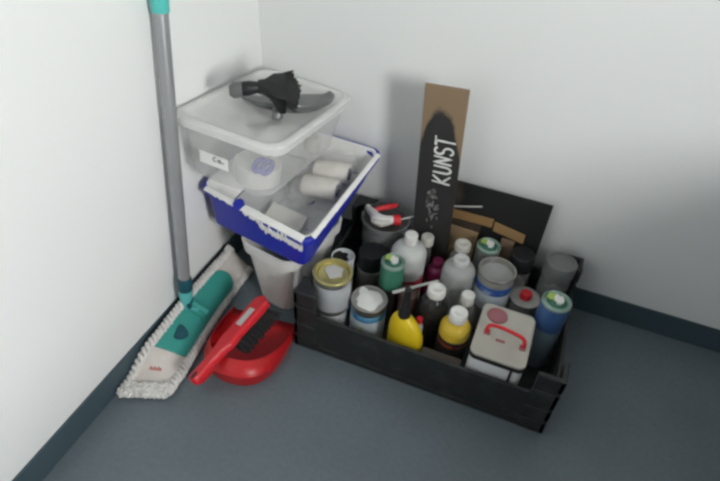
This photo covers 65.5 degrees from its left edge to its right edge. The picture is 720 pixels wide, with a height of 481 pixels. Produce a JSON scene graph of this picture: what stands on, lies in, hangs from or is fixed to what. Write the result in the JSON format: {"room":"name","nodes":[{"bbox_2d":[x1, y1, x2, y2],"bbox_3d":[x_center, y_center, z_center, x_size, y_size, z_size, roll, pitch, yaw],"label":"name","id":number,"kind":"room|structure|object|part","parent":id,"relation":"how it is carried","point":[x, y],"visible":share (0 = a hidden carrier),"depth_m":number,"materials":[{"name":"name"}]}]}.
{"room":"storage room","nodes":[
{"label":"storage room","id":0,"kind":"room"},
{"bbox_2d":[0,0,264,480],"bbox_3d":[-0.826,-0.162,-0.191,0.120,2.600,3.320,17,43,14],"label":"wall","id":1,"kind":"structure","parent":0,"point":[88,264],"depth_m":1.01,"materials":[{"name":"paint"}]},
{"bbox_2d":[12,233,243,480],"bbox_3d":[-0.866,0.842,0.581,0.005,0.073,3.200,17,43,14],"label":"baseboard","id":2,"kind":"structure","parent":1,"relation":"attached to","point":[64,438],"depth_m":1.16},
{"bbox_2d":[43,235,719,480],"bbox_3d":[0.302,1.176,0.397,2.850,0.050,3.400,17,43,14],"label":"floor","id":3,"kind":"structure","parent":0,"point":[635,404],"depth_m":1.22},
{"bbox_2d":[116,0,252,398],"bbox_3d":[-0.367,-0.224,1.002,0.124,1.183,0.483,17,43,14],"label":"mop","id":4,"kind":"object","parent":3,"relation":"on","point":[167,356],"visible":1,"depth_m":1.27,"materials":[{"name":"grey fabric"}]},
{"bbox_2d":[149,366,161,370],"bbox_3d":[-0.460,0.288,1.262,0.026,0.006,0.008,4,41,0],"label":"print","id":5,"kind":"object","parent":4,"relation":"attached to","point":[151,368],"depth_m":1.26},
{"bbox_3d":[-0.388,0.172,1.371,0.063,0.058,0.279,17,43,14],"label":"mop plate","id":6,"kind":"part","parent":4,"relation":"part of","materials":[{"name":"teal plastic"}]},
{"bbox_2d":[199,306,294,385],"bbox_3d":[-0.271,0.244,1.312,0.186,0.080,0.252,13,42,10],"label":"dustpan","id":7,"kind":"object","parent":3,"relation":"on","point":[236,367],"visible":0.77,"depth_m":1.31,"materials":[{"name":"red plastic"}]},
{"bbox_3d":[-0.346,0.300,1.250,0.021,0.023,0.051,28,46,24],"label":"handle","id":8,"kind":"part","parent":7,"relation":"part of","materials":[{"name":"red plastic"}]},
{"bbox_2d":[189,295,281,384],"bbox_3d":[-0.273,0.224,1.239,0.081,0.081,0.243,26,45,22],"label":"brush","id":9,"kind":"object","parent":7,"relation":"on","point":[257,317],"visible":1,"depth_m":1.25,"materials":[{"name":"red plastic"}]},
{"bbox_2d":[242,216,341,308],"bbox_3d":[-0.172,0.044,1.456,0.168,0.205,0.232,25,45,22],"label":"paint bucket","id":10,"kind":"object","parent":3,"relation":"on","point":[278,276],"visible":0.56,"depth_m":1.39,"materials":[{"name":"plastic"}]},
{"bbox_2d":[203,121,380,264],"bbox_3d":[-0.164,-0.128,1.380,0.312,0.142,0.355,22,44,19],"label":"storage box","id":11,"kind":"object","parent":10,"relation":"on","point":[242,210],"visible":0.7,"depth_m":1.37,"materials":[{"name":"blue plastic"}]},
{"bbox_2d":[177,69,349,171],"bbox_3d":[-0.202,-0.253,1.271,0.254,0.188,0.377,18,43,15],"label":"storage box","id":12,"kind":"object","parent":11,"relation":"on","point":[293,128],"visible":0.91,"depth_m":1.16,"materials":[{"name":"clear plastic"}]},
{"bbox_2d":[233,150,281,189],"bbox_3d":[-0.220,-0.153,1.207,0.105,0.056,0.103,-12,44,-18],"label":"plastic tub","id":13,"kind":"object","parent":12,"relation":"in","point":[243,175],"visible":0.83,"depth_m":1.18,"materials":[{"name":"white plastic"}]},
{"bbox_2d":[251,155,274,175],"bbox_3d":[-0.194,-0.177,1.181,0.047,0.023,0.118,9,41,5],"label":"scissors","id":14,"kind":"object","parent":13,"relation":"on","point":[265,162],"visible":0.95,"depth_m":1.15,"materials":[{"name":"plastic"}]},
{"bbox_2d":[245,120,281,131],"bbox_3d":[-0.205,-0.250,1.215,0.080,0.017,0.038,-26,49,-30],"label":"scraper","id":15,"kind":"object","parent":12,"relation":"in","point":[254,127],"visible":0.88,"depth_m":1.21,"materials":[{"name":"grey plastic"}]},
{"bbox_3d":[-0.223,-0.245,1.200,0.035,0.002,0.038,-19,46,-36],"label":"blade","id":16,"kind":"part","parent":15,"relation":"part of","materials":[{"name":"grey metal"}]},
{"bbox_3d":[-0.193,-0.257,1.222,0.050,0.013,0.014,-19,46,-36],"label":"handle","id":17,"kind":"part","parent":15,"relation":"part of","materials":[{"name":"grey plastic"}]},
{"bbox_2d":[242,90,334,121],"bbox_3d":[-0.141,-0.297,1.211,0.225,0.057,0.145,-14,44,-20],"label":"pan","id":18,"kind":"object","parent":12,"relation":"on","point":[308,103],"visible":0.82,"depth_m":1.21,"materials":[{"name":"grey plastic"}]},
{"bbox_2d":[229,70,301,113],"bbox_3d":[-0.187,-0.295,1.137,0.145,0.060,0.094,-16,45,-22],"label":"brush","id":19,"kind":"object","parent":18,"relation":"on","point":[283,90],"visible":1,"depth_m":1.13,"materials":[{"name":"black plastic"}]},
{"bbox_3d":[-0.168,-0.264,1.150,0.024,0.029,0.049,3,41,-2],"label":"handle","id":20,"kind":"part","parent":18,"relation":"part of","materials":[{"name":"grey plastic"}]},
{"bbox_2d":[304,134,320,151],"bbox_3d":[-0.116,-0.237,1.361,0.041,0.036,0.038,-28,50,-31],"label":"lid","id":21,"kind":"object","parent":12,"relation":"in","point":[312,142],"visible":1,"depth_m":1.35,"materials":[{"name":"white plastic"}]},
{"bbox_2d":[265,202,307,232],"bbox_3d":[-0.178,-0.054,1.343,0.109,0.021,0.054,22,44,19],"label":"pad","id":22,"kind":"object","parent":11,"relation":"on","point":[294,220],"visible":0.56,"depth_m":1.34,"materials":[{"name":"white fabric"}]},
{"bbox_2d":[300,174,340,200],"bbox_3d":[-0.096,-0.131,1.373,0.091,0.055,0.052,16,42,13],"label":"roller sleeve","id":23,"kind":"object","parent":11,"relation":"in","point":[312,185],"visible":1,"depth_m":1.35,"materials":[{"name":"white fabric"}]},
{"bbox_2d":[313,159,351,183],"bbox_3d":[-0.069,-0.173,1.405,0.092,0.057,0.052,14,42,11],"label":"roller sleeve","id":24,"kind":"object","parent":11,"relation":"in","point":[340,171],"visible":0.92,"depth_m":1.38,"materials":[{"name":"white fabric"}]},
{"bbox_2d":[294,195,583,432],"bbox_3d":[0.199,0.131,1.362,0.600,0.242,0.400,17,43,14],"label":"plastic crate","id":25,"kind":"object","parent":3,"relation":"on","point":[529,404],"depth_m":1.27,"materials":[{"name":"black plastic"}]},
{"bbox_3d":[-0.118,0.174,1.320,0.056,0.187,0.054,17,43,14],"label":"corner post","id":26,"kind":"part","parent":25,"relation":"part of","materials":[{"name":"black plastic"}]},
{"bbox_2d":[317,311,346,325],"bbox_3d":[-0.071,0.182,1.378,0.077,0.088,0.077,17,43,14],"label":"paint can","id":27,"kind":"object","parent":25,"relation":"on","point":[341,319],"visible":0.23,"depth_m":1.34,"materials":[{"name":"metal"}]},
{"bbox_2d":[313,258,352,315],"bbox_3d":[-0.065,0.110,1.315,0.091,0.104,0.091,17,43,14],"label":"paint can","id":28,"kind":"object","parent":27,"relation":"on","point":[332,277],"visible":0.96,"depth_m":1.29,"materials":[{"name":"metal"}]},
{"bbox_3d":[-0.062,0.076,1.286,0.080,0.002,0.080,17,43,14],"label":"lid","id":29,"kind":"part","parent":28,"relation":"part of","materials":[{"name":"gold metal"}]},
{"bbox_2d":[331,248,354,298],"bbox_3d":[-0.047,0.092,1.439,0.059,0.146,0.059,17,43,14],"label":"tin","id":30,"kind":"object","parent":25,"relation":"on","point":[345,254],"visible":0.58,"depth_m":1.40,"materials":[{"name":"metal"}]},
{"bbox_3d":[0.009,-0.032,1.567,0.056,0.187,0.054,17,43,14],"label":"corner post","id":31,"kind":"part","parent":25,"relation":"part of","materials":[{"name":"black plastic"}]},
{"bbox_2d":[349,286,387,337],"bbox_3d":[0.018,0.184,1.354,0.087,0.128,0.087,17,43,14],"label":"paint can","id":32,"kind":"object","parent":25,"relation":"on","point":[368,303],"visible":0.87,"depth_m":1.31,"materials":[{"name":"metal"}]},
{"bbox_3d":[0.022,0.139,1.314,0.077,0.002,0.077,17,43,14],"label":"lid","id":33,"kind":"part","parent":32,"relation":"part of","materials":[{"name":"metal"}]},
{"bbox_2d":[356,242,384,288],"bbox_3d":[0.026,0.083,1.450,0.071,0.154,0.071,17,43,14],"label":"bottle","id":34,"kind":"object","parent":25,"relation":"on","point":[370,255],"visible":0.74,"depth_m":1.40,"materials":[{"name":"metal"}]},
{"bbox_3d":[0.029,0.044,1.416,0.069,0.050,0.069,17,43,14],"label":"lid","id":35,"kind":"part","parent":34,"relation":"part of","materials":[{"name":"black plastic"}]},
{"bbox_2d":[361,202,410,254],"bbox_3d":[0.062,0.010,1.509,0.127,0.191,0.127,17,43,14],"label":"bucket","id":36,"kind":"object","parent":25,"relation":"on","point":[386,236],"visible":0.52,"depth_m":1.44,"materials":[{"name":"grey plastic"}]},
{"bbox_2d":[365,203,413,226],"bbox_3d":[0.078,-0.068,1.448,0.115,0.029,0.084,-8,43,-14],"label":"sprayer","id":37,"kind":"object","parent":36,"relation":"on","point":[377,218],"visible":0.98,"depth_m":1.42,"materials":[{"name":"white plastic"}]},
{"bbox_2d":[378,253,405,323],"bbox_3d":[0.073,0.119,1.375,0.058,0.205,0.058,17,43,14],"label":"spray can","id":38,"kind":"object","parent":25,"relation":"on","point":[392,268],"visible":0.84,"depth_m":1.32,"materials":[{"name":"green paint"}]},
{"bbox_2d":[387,287,422,351],"bbox_3d":[0.104,0.198,1.257,0.087,0.245,0.049,27,46,24],"label":"squeeze bottle","id":39,"kind":"object","parent":25,"relation":"in","point":[403,329],"visible":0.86,"depth_m":1.24,"materials":[{"name":"yellow plastic"}]},
{"bbox_3d":[0.100,0.135,1.210,0.030,0.089,0.030,27,46,24],"label":"spout","id":40,"kind":"part","parent":39,"relation":"part of","materials":[{"name":"black plastic"}]},
{"bbox_2d":[396,285,418,316],"bbox_3d":[0.113,0.171,1.371,0.047,0.136,0.047,17,43,14],"label":"jar","id":41,"kind":"object","parent":25,"relation":"on","point":[414,297],"visible":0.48,"depth_m":1.33,"materials":[{"name":"brown glass"}]},
{"bbox_3d":[0.116,0.128,1.333,0.047,0.020,0.046,17,43,14],"label":"lid","id":42,"kind":"part","parent":41,"relation":"part of","materials":[{"name":"black plastic"}]},
{"bbox_2d":[392,280,438,293],"bbox_3d":[0.133,0.110,1.332,0.121,0.006,0.008,-11,43,-17],"label":"stick","id":43,"kind":"object","parent":41,"relation":"on","point":[426,283],"visible":0.9,"depth_m":1.33,"materials":[{"name":"white plastic"}]},
{"bbox_2d":[391,230,426,301],"bbox_3d":[0.117,0.070,1.418,0.089,0.228,0.089,17,43,14],"label":"bottle","id":44,"kind":"object","parent":25,"relation":"on","point":[409,247],"visible":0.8,"depth_m":1.36,"materials":[{"name":"white plastic"}]},
{"bbox_2d":[416,316,422,331],"bbox_3d":[0.134,0.224,1.322,0.021,0.124,0.021,17,43,14],"label":"bottle","id":45,"kind":"object","parent":25,"relation":"in","point":[419,320],"visible":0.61,"depth_m":1.28,"materials":[{"name":"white plastic"}]},
{"bbox_2d":[421,232,433,247],"bbox_3d":[0.164,0.060,1.462,0.034,0.190,0.034,17,43,14],"label":"bottle","id":46,"kind":"object","parent":25,"relation":"in","point":[427,238],"visible":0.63,"depth_m":1.40,"materials":[{"name":"plastic"}]},
{"bbox_2d":[416,282,447,349],"bbox_3d":[0.169,0.179,1.327,0.067,0.190,0.067,17,43,14],"label":"bottle","id":47,"kind":"object","parent":25,"relation":"on","point":[433,304],"visible":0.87,"depth_m":1.28,"materials":[{"name":"grey plastic"}]},
{"bbox_2d":[422,256,443,294],"bbox_3d":[0.194,0.101,1.458,0.049,0.138,0.049,17,43,14],"label":"bottle","id":48,"kind":"object","parent":25,"relation":"on","point":[434,269],"visible":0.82,"depth_m":1.42,"materials":[{"name":"plastic"}]},
{"bbox_2d":[413,82,469,282],"bbox_3d":[0.181,-0.102,1.353,0.129,0.578,0.008,17,43,14],"label":"painted sign","id":49,"kind":"object","parent":25,"relation":"in","point":[445,108],"visible":0.98,"depth_m":1.29,"materials":[{"name":"black wood"}]},
{"bbox_2d":[421,347,461,364],"bbox_3d":[0.176,0.292,1.269,0.090,0.096,0.020,17,43,14],"label":"cardboard box","id":50,"kind":"object","parent":25,"relation":"on","point":[431,352],"visible":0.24,"depth_m":1.24,"materials":[{"name":"brown cardboard"}]},
{"bbox_2d":[434,305,470,365],"bbox_3d":[0.211,0.225,1.279,0.070,0.188,0.070,17,43,14],"label":"bottle","id":51,"kind":"object","parent":25,"relation":"on","point":[454,329],"visible":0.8,"depth_m":1.23,"materials":[{"name":"yellow plastic"}]},
{"bbox_2d":[437,335,467,349],"bbox_3d":[0.211,0.218,1.273,0.070,0.010,0.070,17,43,14],"label":"print","id":52,"kind":"object","parent":51,"relation":"on","point":[442,343],"depth_m":1.25},
{"bbox_2d":[439,253,474,314],"bbox_3d":[0.234,0.119,1.388,0.079,0.206,0.079,17,43,14],"label":"bottle","id":53,"kind":"object","parent":25,"relation":"on","point":[458,272],"visible":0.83,"depth_m":1.33,"materials":[{"name":"grey plastic"}]},
{"bbox_3d":[0.254,0.040,1.495,0.088,0.187,0.017,17,43,14],"label":"wood strip","id":54,"kind":"part","parent":25,"relation":"part of","materials":[{"name":"brown wood"}]},
{"bbox_2d":[454,238,470,253],"bbox_3d":[0.251,0.077,1.450,0.053,0.190,0.053,17,43,14],"label":"bottle","id":55,"kind":"object","parent":25,"relation":"on","point":[462,245],"visible":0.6,"depth_m":1.39,"materials":[{"name":"plastic"}]},
{"bbox_3d":[0.259,0.031,1.492,0.087,0.205,0.018,17,43,14],"label":"wood strip","id":56,"kind":"part","parent":25,"relation":"part of","materials":[{"name":"brown wood"}]},
{"bbox_2d":[459,290,474,307],"bbox_3d":[0.247,0.184,1.351,0.053,0.159,0.053,17,43,14],"label":"bottle","id":57,"kind":"object","parent":25,"relation":"on","point":[467,298],"visible":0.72,"depth_m":1.30,"materials":[{"name":"plastic"}]},
{"bbox_2d":[454,205,482,207],"bbox_3d":[0.270,-0.086,1.408,0.073,0.026,0.004,16,42,13],"label":"stick","id":58,"kind":"object","parent":25,"relation":"on","point":[454,205],"visible":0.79,"depth_m":1.41,"materials":[{"name":"white plastic"}]},
{"bbox_3d":[0.282,-0.058,1.421,0.112,0.026,0.008,17,43,14],"label":"wood strip","id":59,"kind":"part","parent":25,"relation":"part of","materials":[{"name":"brown wood"}]},
{"bbox_2d":[467,306,480,329],"bbox_3d":[0.319,0.179,1.429,0.086,0.072,0.086,17,43,14],"label":"paint can","id":60,"kind":"object","parent":25,"relation":"on","point":[474,314],"visible":0.12,"depth_m":1.41,"materials":[{"name":"metal"}]},
{"bbox_2d":[472,257,516,311],"bbox_3d":[0.325,0.110,1.369,0.091,0.110,0.091,17,43,14],"label":"paint can","id":61,"kind":"object","parent":60,"relation":"on","point":[495,277],"visible":0.94,"depth_m":1.34,"materials":[{"name":"metal"}]},
{"bbox_2d":[471,238,500,290],"bbox_3d":[0.316,0.078,1.452,0.060,0.195,0.060,17,43,14],"label":"spray can","id":62,"kind":"object","parent":25,"relation":"on","point":[485,247],"visible":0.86,"depth_m":1.39,"materials":[{"name":"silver metal"}]},
{"bbox_2d":[465,303,535,384],"bbox_3d":[0.308,0.253,1.258,0.119,0.184,0.158,17,43,14],"label":"metal canister","id":63,"kind":"object","parent":25,"relation":"on","point":[500,346],"visible":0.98,"depth_m":1.20,"materials":[{"name":"white metal"}]},
{"bbox_3d":[0.313,0.202,1.198,0.091,0.027,0.018,23,44,20],"label":"carry handle","id":64,"kind":"part","parent":63,"relation":"part of","materials":[{"name":"red plastic"}]},
{"bbox_2d":[452,180,552,285],"bbox_3d":[0.311,-0.001,1.456,0.290,0.307,0.026,17,43,14],"label":"panel","id":65,"kind":"object","parent":25,"relation":"in","point":[529,217],"depth_m":1.39,"materials":[{"name":"black wood"}]},
{"bbox_3d":[0.374,-0.019,1.405,0.080,0.040,0.008,18,43,15],"label":"wood strip","id":66,"kind":"part","parent":65,"relation":"part of","materials":[{"name":"brown wood"}]},
{"bbox_2d":[498,238,514,260],"bbox_3d":[0.365,0.074,1.465,0.033,0.190,0.017,17,43,14],"label":"cardboard piece","id":67,"kind":"object","parent":25,"relation":"in","point":[507,245],"visible":0.36,"depth_m":1.42,"materials":[{"name":"brown cardboard"}]},
{"bbox_2d":[505,246,535,307],"bbox_3d":[0.397,0.102,1.436,0.062,0.188,0.061,17,43,14],"label":"glass jar","id":68,"kind":"object","parent":25,"relation":"on","point":[523,258],"visible":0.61,"depth_m":1.37,"materials":[{"name":"grey"}]},
{"bbox_3d":[0.401,0.049,1.390,0.062,0.046,0.061,17,43,14],"label":"lid","id":69,"kind":"part","parent":68,"relation":"part of","materials":[{"name":"black plastic"}]},
{"bbox_2d":[506,286,540,317],"bbox_3d":[0.400,0.175,1.398,0.074,0.130,0.074,17,43,14],"label":"tin","id":70,"kind":"object","parent":25,"relation":"in","point":[525,300],"visible":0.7,"depth_m":1.36,"materials":[{"name":"grey metal"}]},
{"bbox_3d":[0.386,0.329,1.189,0.056,0.187,0.054,17,43,14],"label":"corner post","id":71,"kind":"part","parent":25,"relation":"part of","materials":[{"name":"black plastic"}]},
{"bbox_2d":[527,290,571,367],"bbox_3d":[0.430,0.206,1.301,0.066,0.213,0.066,17,43,14],"label":"spray can","id":72,"kind":"object","parent":25,"relation":"on","point":[554,307],"visible":0.93,"depth_m":1.26,"materials":[{"name":"blue paint"}]},
{"bbox_2d":[534,252,577,315],"bbox_3d":[0.484,0.123,1.419,0.077,0.190,0.077,17,43,14],"label":"plastic jar","id":73,"kind":"object","parent":25,"relation":"on","point":[559,269],"visible":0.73,"depth_m":1.36,"materials":[{"name":"grey plastic"}]},
{"bbox_3d":[0.489,0.066,1.370,0.077,0.040,0.077,17,43,14],"label":"lid","id":74,"kind":"part","parent":73,"relation":"part of","materials":[{"name":"grey plastic"}]},
{"bbox_3d":[0.514,0.123,1.436,0.056,0.187,0.054,17,43,14],"label":"corner post","id":75,"kind":"part","parent":25,"relation":"part of","materials":[{"name":"black plastic"}]},
{"bbox_2d":[258,0,719,329],"bbox_3d":[1.011,-0.731,0.627,2.570,2.600,0.120,17,43,14],"label":"wall","id":76,"kind":"structure","parent":0,"point":[603,113],"depth_m":1.25,"materials":[{"name":"paint"}]},
{"bbox_2d":[337,217,719,352],"bbox_3d":[0.860,0.240,1.426,2.445,0.073,0.005,17,43,14],"label":"baseboard","id":77,"kind":"structure","parent":76,"relation":"attached to","point":[664,324],"depth_m":1.45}
]}

